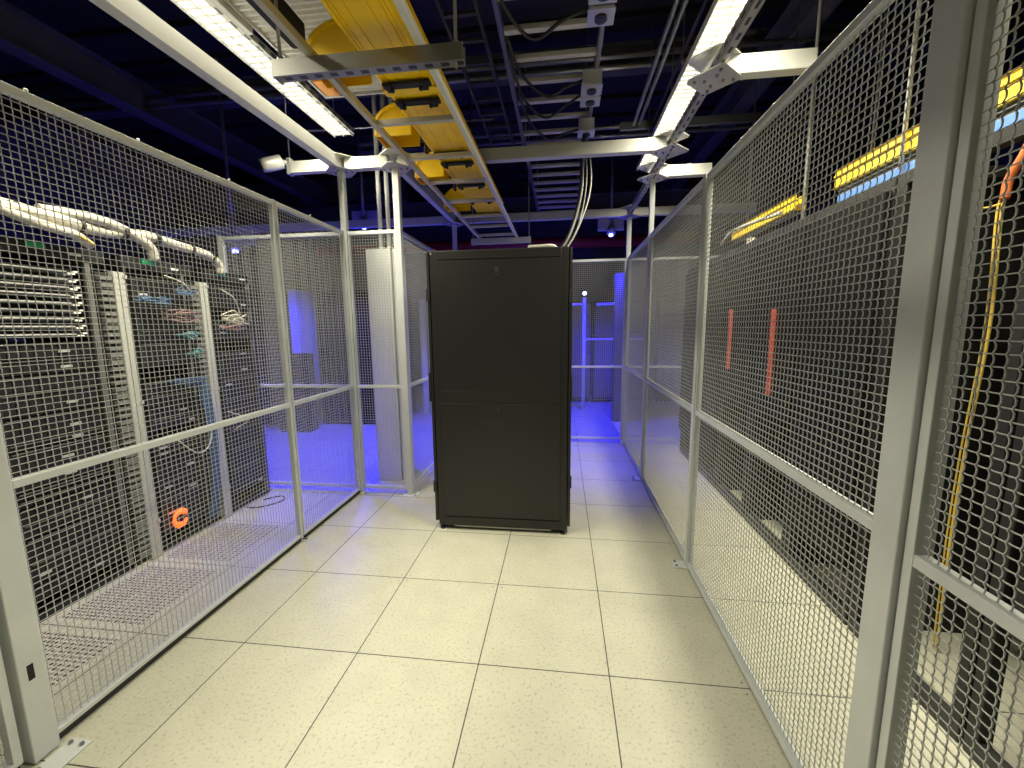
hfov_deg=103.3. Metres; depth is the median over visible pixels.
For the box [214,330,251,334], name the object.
server
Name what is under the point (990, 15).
mesh panel
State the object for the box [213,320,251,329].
server
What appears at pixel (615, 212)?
support beam
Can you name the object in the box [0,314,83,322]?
server
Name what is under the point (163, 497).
server
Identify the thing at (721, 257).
rack
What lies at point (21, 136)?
wall
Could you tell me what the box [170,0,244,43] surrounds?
strip light
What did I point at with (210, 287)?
server
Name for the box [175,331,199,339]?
cables
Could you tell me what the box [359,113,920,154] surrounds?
ceiling pipe
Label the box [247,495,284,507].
loose cable
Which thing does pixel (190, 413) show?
server
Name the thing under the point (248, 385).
server
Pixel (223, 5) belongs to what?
rail
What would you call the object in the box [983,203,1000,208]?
loop
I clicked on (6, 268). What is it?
server
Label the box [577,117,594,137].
outlet box
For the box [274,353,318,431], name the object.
cabinet
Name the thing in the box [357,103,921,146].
ceiling pipe
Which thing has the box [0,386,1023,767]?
floor
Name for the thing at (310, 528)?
mesh panel
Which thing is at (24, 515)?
server
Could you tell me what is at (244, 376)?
server
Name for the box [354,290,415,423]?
tall cabinet
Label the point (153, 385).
server
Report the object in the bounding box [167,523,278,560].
floor vent
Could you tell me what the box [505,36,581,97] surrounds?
power cable
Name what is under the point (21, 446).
server
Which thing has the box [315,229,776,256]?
pipe
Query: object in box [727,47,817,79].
support beam
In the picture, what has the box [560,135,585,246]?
cable
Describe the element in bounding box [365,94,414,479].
column
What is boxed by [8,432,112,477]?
server
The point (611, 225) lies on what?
lamp
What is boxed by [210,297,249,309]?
server
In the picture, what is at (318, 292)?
tall cabinet
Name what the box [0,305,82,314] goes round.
server
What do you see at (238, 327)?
cables
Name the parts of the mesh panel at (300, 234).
rail, rail, rail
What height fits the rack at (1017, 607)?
0.126 m
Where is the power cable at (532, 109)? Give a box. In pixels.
[507,44,580,118]
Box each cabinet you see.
[251,291,292,424]
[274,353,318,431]
[288,290,322,420]
[313,291,350,423]
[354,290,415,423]
[419,300,429,413]
[426,246,572,534]
[571,301,591,401]
[591,301,613,401]
[653,300,683,400]
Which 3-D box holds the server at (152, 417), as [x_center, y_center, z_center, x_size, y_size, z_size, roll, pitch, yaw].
[-2.816,0.189,3.022,0.668,0.084,0.370,0,8,7]
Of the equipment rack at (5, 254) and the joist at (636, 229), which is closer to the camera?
the equipment rack at (5, 254)
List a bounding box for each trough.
[732,0,806,242]
[833,9,1023,191]
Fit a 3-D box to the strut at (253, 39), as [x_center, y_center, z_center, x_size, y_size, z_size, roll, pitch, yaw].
[-1.673,-1.898,1.324,0.033,0.040,4.540,0,8,7]
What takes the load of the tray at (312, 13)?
hanging from the ceiling
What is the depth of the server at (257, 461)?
3.70 m
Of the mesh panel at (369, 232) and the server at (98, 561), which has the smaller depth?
the server at (98, 561)
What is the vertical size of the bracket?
0.124 m
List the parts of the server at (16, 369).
handle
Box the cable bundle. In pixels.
[0,197,224,273]
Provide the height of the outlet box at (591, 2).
0.126 m
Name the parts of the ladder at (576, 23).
hanger rod, hanger rod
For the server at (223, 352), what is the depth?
3.56 m
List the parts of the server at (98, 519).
handle, handle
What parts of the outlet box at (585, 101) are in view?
plate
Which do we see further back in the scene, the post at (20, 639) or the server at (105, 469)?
the server at (105, 469)
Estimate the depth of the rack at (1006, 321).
2.04 m
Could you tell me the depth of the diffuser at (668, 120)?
3.49 m
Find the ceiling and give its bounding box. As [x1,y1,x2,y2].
[0,0,1023,201]
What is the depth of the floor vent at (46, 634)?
2.03 m
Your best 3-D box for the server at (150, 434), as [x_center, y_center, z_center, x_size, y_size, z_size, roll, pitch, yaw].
[-2.813,0.441,3.057,0.668,0.040,0.370,0,8,7]
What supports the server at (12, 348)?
in the equipment rack at (5, 254)
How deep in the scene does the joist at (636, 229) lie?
8.96 m
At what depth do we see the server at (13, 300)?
2.22 m
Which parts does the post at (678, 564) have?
plate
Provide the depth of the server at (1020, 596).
1.34 m
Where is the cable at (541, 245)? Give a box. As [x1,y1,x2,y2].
[528,244,556,247]
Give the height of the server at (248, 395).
0.084 m
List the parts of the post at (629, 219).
joint bracket, plate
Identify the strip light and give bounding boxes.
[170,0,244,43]
[223,38,352,136]
[637,14,685,169]
[664,0,747,112]
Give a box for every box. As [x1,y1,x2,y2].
[246,0,305,48]
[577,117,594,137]
[580,86,600,107]
[581,68,602,96]
[587,1,615,27]
[588,0,616,4]
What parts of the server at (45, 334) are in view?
plate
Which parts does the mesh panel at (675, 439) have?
rail, rail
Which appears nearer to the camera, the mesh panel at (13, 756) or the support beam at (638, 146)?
the mesh panel at (13, 756)
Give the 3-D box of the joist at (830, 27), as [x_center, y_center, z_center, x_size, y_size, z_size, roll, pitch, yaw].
[-0.039,-3.492,4.490,13.600,0.250,0.160,0,8,7]
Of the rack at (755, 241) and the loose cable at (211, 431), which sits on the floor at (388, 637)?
the rack at (755, 241)
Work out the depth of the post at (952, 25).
0.95 m
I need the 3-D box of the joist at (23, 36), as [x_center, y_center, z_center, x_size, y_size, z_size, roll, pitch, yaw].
[-3.841,-2.914,4.072,0.180,0.300,13.100,0,8,7]
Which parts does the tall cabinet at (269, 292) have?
door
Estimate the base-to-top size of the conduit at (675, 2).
0.032 m
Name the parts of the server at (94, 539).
handle, handle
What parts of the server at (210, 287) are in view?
handle, handle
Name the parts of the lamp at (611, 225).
plate, stem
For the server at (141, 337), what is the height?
0.084 m
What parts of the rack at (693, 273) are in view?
panel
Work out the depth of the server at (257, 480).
3.71 m
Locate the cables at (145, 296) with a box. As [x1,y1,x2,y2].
[134,294,172,305]
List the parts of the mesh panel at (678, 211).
rail, rail, rail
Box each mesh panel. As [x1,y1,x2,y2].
[0,80,301,737]
[0,648,23,767]
[221,232,356,486]
[274,201,360,537]
[347,229,406,488]
[403,232,433,484]
[571,258,625,438]
[622,237,647,475]
[625,255,719,440]
[641,178,703,559]
[687,0,933,767]
[876,0,1023,767]
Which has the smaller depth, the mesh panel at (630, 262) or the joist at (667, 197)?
the mesh panel at (630, 262)
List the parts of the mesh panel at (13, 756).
rail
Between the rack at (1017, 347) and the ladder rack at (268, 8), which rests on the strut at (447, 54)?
the ladder rack at (268, 8)
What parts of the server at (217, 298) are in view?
handle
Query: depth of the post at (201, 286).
3.27 m
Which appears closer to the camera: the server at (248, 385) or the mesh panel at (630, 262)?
the server at (248, 385)
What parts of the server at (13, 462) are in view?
handle, handle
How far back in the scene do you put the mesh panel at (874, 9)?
1.48 m
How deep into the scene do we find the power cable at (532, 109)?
3.22 m
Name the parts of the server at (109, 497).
handle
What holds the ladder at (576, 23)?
hanging from the ceiling
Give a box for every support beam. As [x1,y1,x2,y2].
[89,0,343,166]
[144,216,449,236]
[290,159,328,174]
[344,155,389,171]
[395,159,455,221]
[397,137,666,165]
[456,208,627,223]
[633,202,756,216]
[658,163,711,178]
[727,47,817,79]
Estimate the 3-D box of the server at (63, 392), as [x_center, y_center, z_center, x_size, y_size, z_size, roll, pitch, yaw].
[-2.900,0.094,2.325,0.668,0.128,0.495,0,8,7]
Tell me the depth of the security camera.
3.54 m
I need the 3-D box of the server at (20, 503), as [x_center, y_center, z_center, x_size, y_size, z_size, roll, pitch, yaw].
[-2.895,0.617,2.398,0.668,0.040,0.495,0,8,7]
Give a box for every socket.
[585,100,594,106]
[587,88,595,94]
[594,13,606,24]
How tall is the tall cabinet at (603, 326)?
2.100 m
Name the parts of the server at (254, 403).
handle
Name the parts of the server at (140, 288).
handle, handle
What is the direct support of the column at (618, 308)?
on the floor at (388, 637)
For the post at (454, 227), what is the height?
3.074 m
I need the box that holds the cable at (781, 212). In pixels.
[720,211,782,245]
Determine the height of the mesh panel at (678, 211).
2.446 m
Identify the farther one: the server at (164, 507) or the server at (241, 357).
the server at (241, 357)
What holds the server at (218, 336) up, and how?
in the equipment rack at (146, 374)
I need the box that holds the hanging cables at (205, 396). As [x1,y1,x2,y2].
[199,380,220,518]
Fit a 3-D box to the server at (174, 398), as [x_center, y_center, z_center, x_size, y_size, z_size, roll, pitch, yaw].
[-2.817,0.102,3.010,0.668,0.084,0.370,0,8,7]
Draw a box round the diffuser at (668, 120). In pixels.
[640,109,685,165]
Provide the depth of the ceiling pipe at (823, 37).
3.67 m
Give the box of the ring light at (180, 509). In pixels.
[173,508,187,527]
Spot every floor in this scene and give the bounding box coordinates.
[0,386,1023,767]
[40,520,289,694]
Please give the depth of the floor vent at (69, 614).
2.44 m
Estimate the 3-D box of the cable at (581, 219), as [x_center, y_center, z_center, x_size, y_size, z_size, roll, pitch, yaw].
[0.596,-1.656,3.445,0.124,1.182,0.821,3,9,22]
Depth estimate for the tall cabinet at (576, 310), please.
8.44 m
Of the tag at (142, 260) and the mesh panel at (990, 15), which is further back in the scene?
the tag at (142, 260)
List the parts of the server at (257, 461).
handle, handle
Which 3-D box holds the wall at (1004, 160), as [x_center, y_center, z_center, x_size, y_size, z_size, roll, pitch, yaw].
[6.866,-1.287,2.986,0.100,4.750,13.500,0,8,7]
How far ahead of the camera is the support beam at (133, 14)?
2.21 m
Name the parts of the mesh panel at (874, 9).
rail, rail, rail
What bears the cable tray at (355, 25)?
on the ladder rack at (268, 8)
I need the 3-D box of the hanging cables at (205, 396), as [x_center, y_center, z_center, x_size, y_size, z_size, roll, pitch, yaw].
[-2.426,0.527,3.254,0.042,1.122,0.137,0,8,7]
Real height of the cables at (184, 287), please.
0.076 m
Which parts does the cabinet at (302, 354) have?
door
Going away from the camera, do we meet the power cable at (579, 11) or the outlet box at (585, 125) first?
the power cable at (579, 11)
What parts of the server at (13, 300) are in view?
plate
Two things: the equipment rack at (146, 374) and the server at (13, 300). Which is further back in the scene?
the equipment rack at (146, 374)
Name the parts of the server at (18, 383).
handle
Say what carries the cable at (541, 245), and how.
on the tall cabinet at (500, 320)
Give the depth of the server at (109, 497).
2.36 m
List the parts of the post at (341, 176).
joint bracket, plate, plate, plate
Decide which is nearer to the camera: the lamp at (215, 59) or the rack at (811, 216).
the rack at (811, 216)
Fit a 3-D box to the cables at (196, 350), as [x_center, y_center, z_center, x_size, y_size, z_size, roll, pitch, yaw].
[-2.415,-0.243,3.100,0.098,0.084,0.134,0,8,7]
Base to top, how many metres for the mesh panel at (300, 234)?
2.403 m
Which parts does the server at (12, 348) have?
handle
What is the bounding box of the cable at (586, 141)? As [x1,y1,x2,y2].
[567,141,586,244]
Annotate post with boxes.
[0,426,92,767]
[75,271,163,565]
[180,282,231,522]
[215,235,223,263]
[272,199,310,541]
[325,152,371,493]
[379,148,421,496]
[444,213,464,249]
[617,205,640,443]
[631,160,668,480]
[671,173,707,568]
[843,0,1012,767]
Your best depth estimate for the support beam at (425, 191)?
4.32 m
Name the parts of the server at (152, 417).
handle, handle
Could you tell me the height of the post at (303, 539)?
2.461 m
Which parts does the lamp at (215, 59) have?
stem, plate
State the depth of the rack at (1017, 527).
1.41 m
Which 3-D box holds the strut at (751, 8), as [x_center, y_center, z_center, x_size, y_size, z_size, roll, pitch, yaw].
[1.103,-1.725,1.961,0.320,0.124,6.415,0,8,7]
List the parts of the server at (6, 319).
plate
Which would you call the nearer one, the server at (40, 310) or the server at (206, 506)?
the server at (40, 310)
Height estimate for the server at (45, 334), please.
0.040 m
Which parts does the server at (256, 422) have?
handle, handle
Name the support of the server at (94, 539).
in the equipment rack at (5, 254)
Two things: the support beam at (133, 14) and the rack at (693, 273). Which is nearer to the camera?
the support beam at (133, 14)
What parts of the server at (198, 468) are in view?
handle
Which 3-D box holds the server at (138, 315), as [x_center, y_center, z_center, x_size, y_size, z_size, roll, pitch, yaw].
[-2.823,-0.479,2.929,0.668,0.174,0.370,0,8,7]
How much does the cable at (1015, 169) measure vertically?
2.437 m
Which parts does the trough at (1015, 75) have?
hanger rod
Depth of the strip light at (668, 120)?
3.50 m
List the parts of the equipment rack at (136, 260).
panel, frame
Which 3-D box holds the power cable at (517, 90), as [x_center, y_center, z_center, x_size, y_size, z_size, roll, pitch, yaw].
[0.276,-2.356,3.602,0.721,0.222,0.203,-6,10,-35]
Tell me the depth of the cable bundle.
2.38 m
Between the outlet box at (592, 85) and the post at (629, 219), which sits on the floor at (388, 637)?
the post at (629, 219)
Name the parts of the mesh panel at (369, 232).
rail, rail, rail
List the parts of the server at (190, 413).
handle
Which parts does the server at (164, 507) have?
handle, handle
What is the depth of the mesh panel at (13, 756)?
1.44 m
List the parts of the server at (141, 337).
handle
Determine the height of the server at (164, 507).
0.174 m
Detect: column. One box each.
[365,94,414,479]
[611,274,623,420]
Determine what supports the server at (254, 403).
in the equipment rack at (146, 374)
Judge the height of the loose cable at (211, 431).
0.267 m
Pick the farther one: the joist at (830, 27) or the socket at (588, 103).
the joist at (830, 27)
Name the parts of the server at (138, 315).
handle, handle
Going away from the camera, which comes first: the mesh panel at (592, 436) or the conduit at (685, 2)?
the conduit at (685, 2)
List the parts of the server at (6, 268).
plate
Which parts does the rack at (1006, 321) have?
panel, door, handle, panel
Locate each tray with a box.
[225,0,383,98]
[307,0,503,213]
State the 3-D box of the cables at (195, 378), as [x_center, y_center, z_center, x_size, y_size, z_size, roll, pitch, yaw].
[-2.413,-0.015,3.040,0.095,0.084,0.306,0,8,7]
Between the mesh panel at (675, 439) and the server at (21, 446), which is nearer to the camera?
the server at (21, 446)
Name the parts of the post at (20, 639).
plate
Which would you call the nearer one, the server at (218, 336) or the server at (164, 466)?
the server at (164, 466)
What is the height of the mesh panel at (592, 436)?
2.403 m
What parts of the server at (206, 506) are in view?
handle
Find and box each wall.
[0,98,286,341]
[282,203,835,385]
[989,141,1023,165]
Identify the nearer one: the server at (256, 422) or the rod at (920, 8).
the rod at (920, 8)
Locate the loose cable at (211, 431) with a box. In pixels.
[179,431,211,452]
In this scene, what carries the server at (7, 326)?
in the equipment rack at (5, 254)
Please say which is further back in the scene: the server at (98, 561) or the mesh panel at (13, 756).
the server at (98, 561)
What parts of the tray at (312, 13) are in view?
rail, rail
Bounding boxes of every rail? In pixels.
[211,0,252,34]
[572,291,643,409]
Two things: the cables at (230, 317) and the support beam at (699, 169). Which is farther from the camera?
the support beam at (699, 169)
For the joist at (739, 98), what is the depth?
4.29 m
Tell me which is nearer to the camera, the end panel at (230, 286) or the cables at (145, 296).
the cables at (145, 296)
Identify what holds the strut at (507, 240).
hanging from the ceiling
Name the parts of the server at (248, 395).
handle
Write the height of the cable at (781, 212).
0.093 m
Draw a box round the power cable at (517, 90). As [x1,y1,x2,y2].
[516,88,577,140]
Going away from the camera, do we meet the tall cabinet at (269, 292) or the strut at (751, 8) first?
the strut at (751, 8)
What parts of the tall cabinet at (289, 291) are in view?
door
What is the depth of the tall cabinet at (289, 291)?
6.67 m
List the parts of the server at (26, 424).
handle, handle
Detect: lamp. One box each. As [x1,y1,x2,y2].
[214,58,253,252]
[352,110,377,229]
[598,116,623,236]
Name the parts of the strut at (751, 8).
plate, joint bracket, plate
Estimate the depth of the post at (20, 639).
1.46 m
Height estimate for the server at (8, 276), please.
0.040 m
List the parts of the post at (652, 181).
plate, joint bracket, plate, plate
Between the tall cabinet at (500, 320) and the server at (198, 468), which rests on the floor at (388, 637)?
the tall cabinet at (500, 320)
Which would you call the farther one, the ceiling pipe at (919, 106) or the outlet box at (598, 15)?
the ceiling pipe at (919, 106)
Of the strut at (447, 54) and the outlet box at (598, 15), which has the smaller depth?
the strut at (447, 54)
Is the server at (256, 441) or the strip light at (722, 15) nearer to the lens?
the strip light at (722, 15)
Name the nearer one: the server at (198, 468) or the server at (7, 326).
the server at (7, 326)
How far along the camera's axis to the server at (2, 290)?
2.22 m
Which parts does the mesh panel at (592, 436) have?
rail, rail, rail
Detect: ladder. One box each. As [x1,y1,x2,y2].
[435,0,513,146]
[491,0,604,211]
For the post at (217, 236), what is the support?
on the floor at (388, 637)
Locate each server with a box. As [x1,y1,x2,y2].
[0,262,77,276]
[0,270,78,284]
[0,280,79,291]
[0,288,80,299]
[0,296,81,307]
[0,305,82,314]
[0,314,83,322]
[0,323,85,329]
[0,331,86,338]
[0,341,98,359]
[0,355,100,377]
[0,370,102,394]
[0,384,105,420]
[0,404,109,445]
[5,425,109,453]
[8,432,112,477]
[13,453,114,494]
[16,465,116,502]
[17,478,119,526]
[18,472,117,510]
[22,492,120,541]
[23,505,123,564]
[28,524,126,587]
[33,543,128,602]
[54,330,187,342]
[67,303,186,329]
[68,276,184,305]
[136,341,190,368]
[141,377,193,395]
[144,389,195,408]
[145,400,196,420]
[147,411,197,432]
[149,433,199,452]
[150,355,255,378]
[151,440,200,458]
[152,445,202,482]
[156,467,204,494]
[157,477,204,500]
[158,482,207,524]
[159,421,262,449]
[161,504,208,535]
[168,402,260,429]
[209,286,248,298]
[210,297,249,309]
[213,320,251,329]
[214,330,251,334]
[214,335,252,340]
[216,351,253,357]
[219,374,256,389]
[221,384,257,399]
[222,393,258,409]
[227,439,263,469]
[229,457,265,489]
[232,475,265,494]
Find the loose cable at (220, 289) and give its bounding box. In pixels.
[220,289,240,314]
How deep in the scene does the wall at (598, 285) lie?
10.27 m
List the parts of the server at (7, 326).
plate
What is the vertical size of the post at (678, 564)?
2.461 m
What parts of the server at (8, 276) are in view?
plate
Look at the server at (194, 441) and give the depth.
3.00 m
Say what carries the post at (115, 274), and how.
on the floor at (388, 637)
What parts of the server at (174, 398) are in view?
handle, handle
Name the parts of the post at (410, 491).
plate, joint bracket, plate, plate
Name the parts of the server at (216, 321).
handle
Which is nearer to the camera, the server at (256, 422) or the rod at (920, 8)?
the rod at (920, 8)
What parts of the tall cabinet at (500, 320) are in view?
handle, door, panel, panel, rail, door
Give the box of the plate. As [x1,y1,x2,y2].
[312,80,338,95]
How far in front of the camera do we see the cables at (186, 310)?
2.96 m
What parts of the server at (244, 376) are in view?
handle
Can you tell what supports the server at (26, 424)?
in the equipment rack at (5, 254)
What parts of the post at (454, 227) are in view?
joint bracket, plate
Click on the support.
(752, 117)
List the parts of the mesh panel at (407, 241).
rail, rail, rail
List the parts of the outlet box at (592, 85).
plate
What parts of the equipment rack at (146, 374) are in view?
panel, frame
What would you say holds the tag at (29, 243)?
attached to the equipment rack at (5, 254)
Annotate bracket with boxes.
[651,129,688,158]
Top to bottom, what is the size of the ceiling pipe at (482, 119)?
0.016 m
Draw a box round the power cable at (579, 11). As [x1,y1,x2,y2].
[499,0,588,41]
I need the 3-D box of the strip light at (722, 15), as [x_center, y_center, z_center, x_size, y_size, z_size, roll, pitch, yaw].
[1.236,-2.797,2.564,0.177,1.402,1.220,0,8,7]
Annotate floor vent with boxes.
[40,632,120,686]
[62,565,215,624]
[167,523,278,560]
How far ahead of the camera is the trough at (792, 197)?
3.47 m
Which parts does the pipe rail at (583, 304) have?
rail, rail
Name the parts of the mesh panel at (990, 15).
rail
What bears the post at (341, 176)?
on the floor at (388, 637)
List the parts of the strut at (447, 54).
threaded rod, threaded rod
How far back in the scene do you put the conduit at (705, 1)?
2.87 m
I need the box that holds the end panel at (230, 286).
[212,285,269,492]
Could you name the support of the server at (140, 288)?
in the equipment rack at (136, 260)
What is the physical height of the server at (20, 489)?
0.084 m
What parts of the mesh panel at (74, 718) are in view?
rail, rail, rail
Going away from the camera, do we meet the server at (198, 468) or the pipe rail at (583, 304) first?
the server at (198, 468)
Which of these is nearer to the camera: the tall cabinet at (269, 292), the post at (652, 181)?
the post at (652, 181)
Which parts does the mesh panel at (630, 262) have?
rail, rail, rail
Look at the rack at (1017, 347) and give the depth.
1.53 m
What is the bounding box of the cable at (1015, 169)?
[932,144,1023,648]
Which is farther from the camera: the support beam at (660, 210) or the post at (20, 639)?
the support beam at (660, 210)
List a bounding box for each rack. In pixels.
[0,236,134,622]
[26,256,212,551]
[140,269,268,512]
[253,0,517,238]
[679,266,698,458]
[698,252,729,487]
[716,236,764,516]
[744,214,814,558]
[784,176,1023,632]
[848,121,1023,742]
[962,384,1023,767]
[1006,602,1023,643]
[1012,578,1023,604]
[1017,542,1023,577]
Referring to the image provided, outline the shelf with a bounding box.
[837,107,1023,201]
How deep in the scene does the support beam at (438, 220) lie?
5.61 m
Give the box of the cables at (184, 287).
[174,286,195,297]
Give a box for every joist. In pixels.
[0,0,393,235]
[0,3,1023,127]
[170,181,840,227]
[252,219,798,254]
[642,0,842,224]
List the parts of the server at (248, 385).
handle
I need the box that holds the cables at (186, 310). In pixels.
[160,309,199,322]
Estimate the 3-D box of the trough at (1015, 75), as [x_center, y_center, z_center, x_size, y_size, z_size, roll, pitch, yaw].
[1.954,-2.127,0.775,0.088,2.250,3.600,0,8,7]
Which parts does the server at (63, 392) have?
handle, handle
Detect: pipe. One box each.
[39,28,1023,118]
[56,16,1023,107]
[137,0,493,131]
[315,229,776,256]
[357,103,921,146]
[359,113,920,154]
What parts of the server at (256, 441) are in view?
handle, handle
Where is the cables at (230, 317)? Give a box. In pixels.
[220,310,248,324]
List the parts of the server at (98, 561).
handle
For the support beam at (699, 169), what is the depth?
3.75 m
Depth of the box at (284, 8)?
1.91 m
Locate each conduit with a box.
[632,0,678,125]
[638,0,688,125]
[652,0,707,123]
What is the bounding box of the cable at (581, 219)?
[567,137,591,245]
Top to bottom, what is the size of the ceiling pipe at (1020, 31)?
0.044 m
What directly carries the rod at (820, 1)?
hanging from the ceiling
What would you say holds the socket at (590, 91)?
attached to the outlet box at (592, 85)
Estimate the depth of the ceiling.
5.50 m
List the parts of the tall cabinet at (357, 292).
door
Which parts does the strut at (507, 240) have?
threaded rod, threaded rod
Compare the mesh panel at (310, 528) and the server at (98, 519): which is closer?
the server at (98, 519)
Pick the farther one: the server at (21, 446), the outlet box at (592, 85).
the outlet box at (592, 85)
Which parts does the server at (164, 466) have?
handle, handle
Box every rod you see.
[801,0,821,218]
[898,0,922,168]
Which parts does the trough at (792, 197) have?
hanger rod, hanger rod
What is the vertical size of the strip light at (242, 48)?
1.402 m
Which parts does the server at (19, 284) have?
plate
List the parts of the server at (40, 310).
plate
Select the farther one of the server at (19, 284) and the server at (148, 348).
the server at (148, 348)
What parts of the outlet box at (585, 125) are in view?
plate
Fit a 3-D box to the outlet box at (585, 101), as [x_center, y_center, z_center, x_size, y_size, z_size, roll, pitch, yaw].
[0.616,-2.269,3.190,0.154,0.126,0.145,0,8,7]
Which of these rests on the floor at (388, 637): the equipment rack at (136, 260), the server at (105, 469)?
the equipment rack at (136, 260)
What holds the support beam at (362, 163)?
on the post at (341, 176)
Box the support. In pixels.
[620,111,782,131]
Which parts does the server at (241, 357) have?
handle, handle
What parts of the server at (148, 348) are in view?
handle, handle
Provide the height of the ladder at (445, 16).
0.940 m
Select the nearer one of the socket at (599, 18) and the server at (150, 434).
the socket at (599, 18)
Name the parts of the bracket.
plate, plate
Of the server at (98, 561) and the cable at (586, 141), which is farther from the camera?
the cable at (586, 141)
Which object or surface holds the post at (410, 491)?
on the floor at (388, 637)
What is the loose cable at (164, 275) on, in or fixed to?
attached to the cables at (184, 287)
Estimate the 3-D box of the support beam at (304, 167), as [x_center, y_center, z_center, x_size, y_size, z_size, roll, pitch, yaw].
[-1.764,-1.929,3.599,0.410,0.100,0.060,0,8,7]
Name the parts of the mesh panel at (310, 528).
rail, rail, rail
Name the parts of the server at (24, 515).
handle, handle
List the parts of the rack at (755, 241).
power strip, panel, door, handle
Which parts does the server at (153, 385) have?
handle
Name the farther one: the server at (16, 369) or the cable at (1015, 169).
the server at (16, 369)
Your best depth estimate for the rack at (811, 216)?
2.87 m
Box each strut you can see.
[204,0,354,134]
[271,0,464,84]
[469,85,530,245]
[628,0,765,213]
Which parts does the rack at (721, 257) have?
panel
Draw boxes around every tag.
[26,241,45,248]
[141,259,154,264]
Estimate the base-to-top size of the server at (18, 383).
0.084 m
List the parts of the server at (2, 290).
plate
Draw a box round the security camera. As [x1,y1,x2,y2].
[258,96,294,175]
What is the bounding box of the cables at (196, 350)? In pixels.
[186,347,203,356]
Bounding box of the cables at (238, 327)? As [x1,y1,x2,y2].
[220,324,247,330]
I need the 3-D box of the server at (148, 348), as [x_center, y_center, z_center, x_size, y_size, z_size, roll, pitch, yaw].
[-2.820,-0.216,2.966,0.668,0.174,0.370,0,8,7]
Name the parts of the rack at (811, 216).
power strip, panel, door, handle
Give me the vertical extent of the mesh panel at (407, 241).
2.403 m
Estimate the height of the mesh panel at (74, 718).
2.462 m
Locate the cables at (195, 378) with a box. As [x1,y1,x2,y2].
[166,376,205,387]
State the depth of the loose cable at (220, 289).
3.44 m
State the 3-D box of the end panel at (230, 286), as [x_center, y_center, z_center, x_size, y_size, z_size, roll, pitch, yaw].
[-2.793,0.078,3.898,0.800,1.999,0.016,0,8,7]
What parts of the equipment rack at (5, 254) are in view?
frame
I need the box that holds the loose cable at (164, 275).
[164,275,193,297]

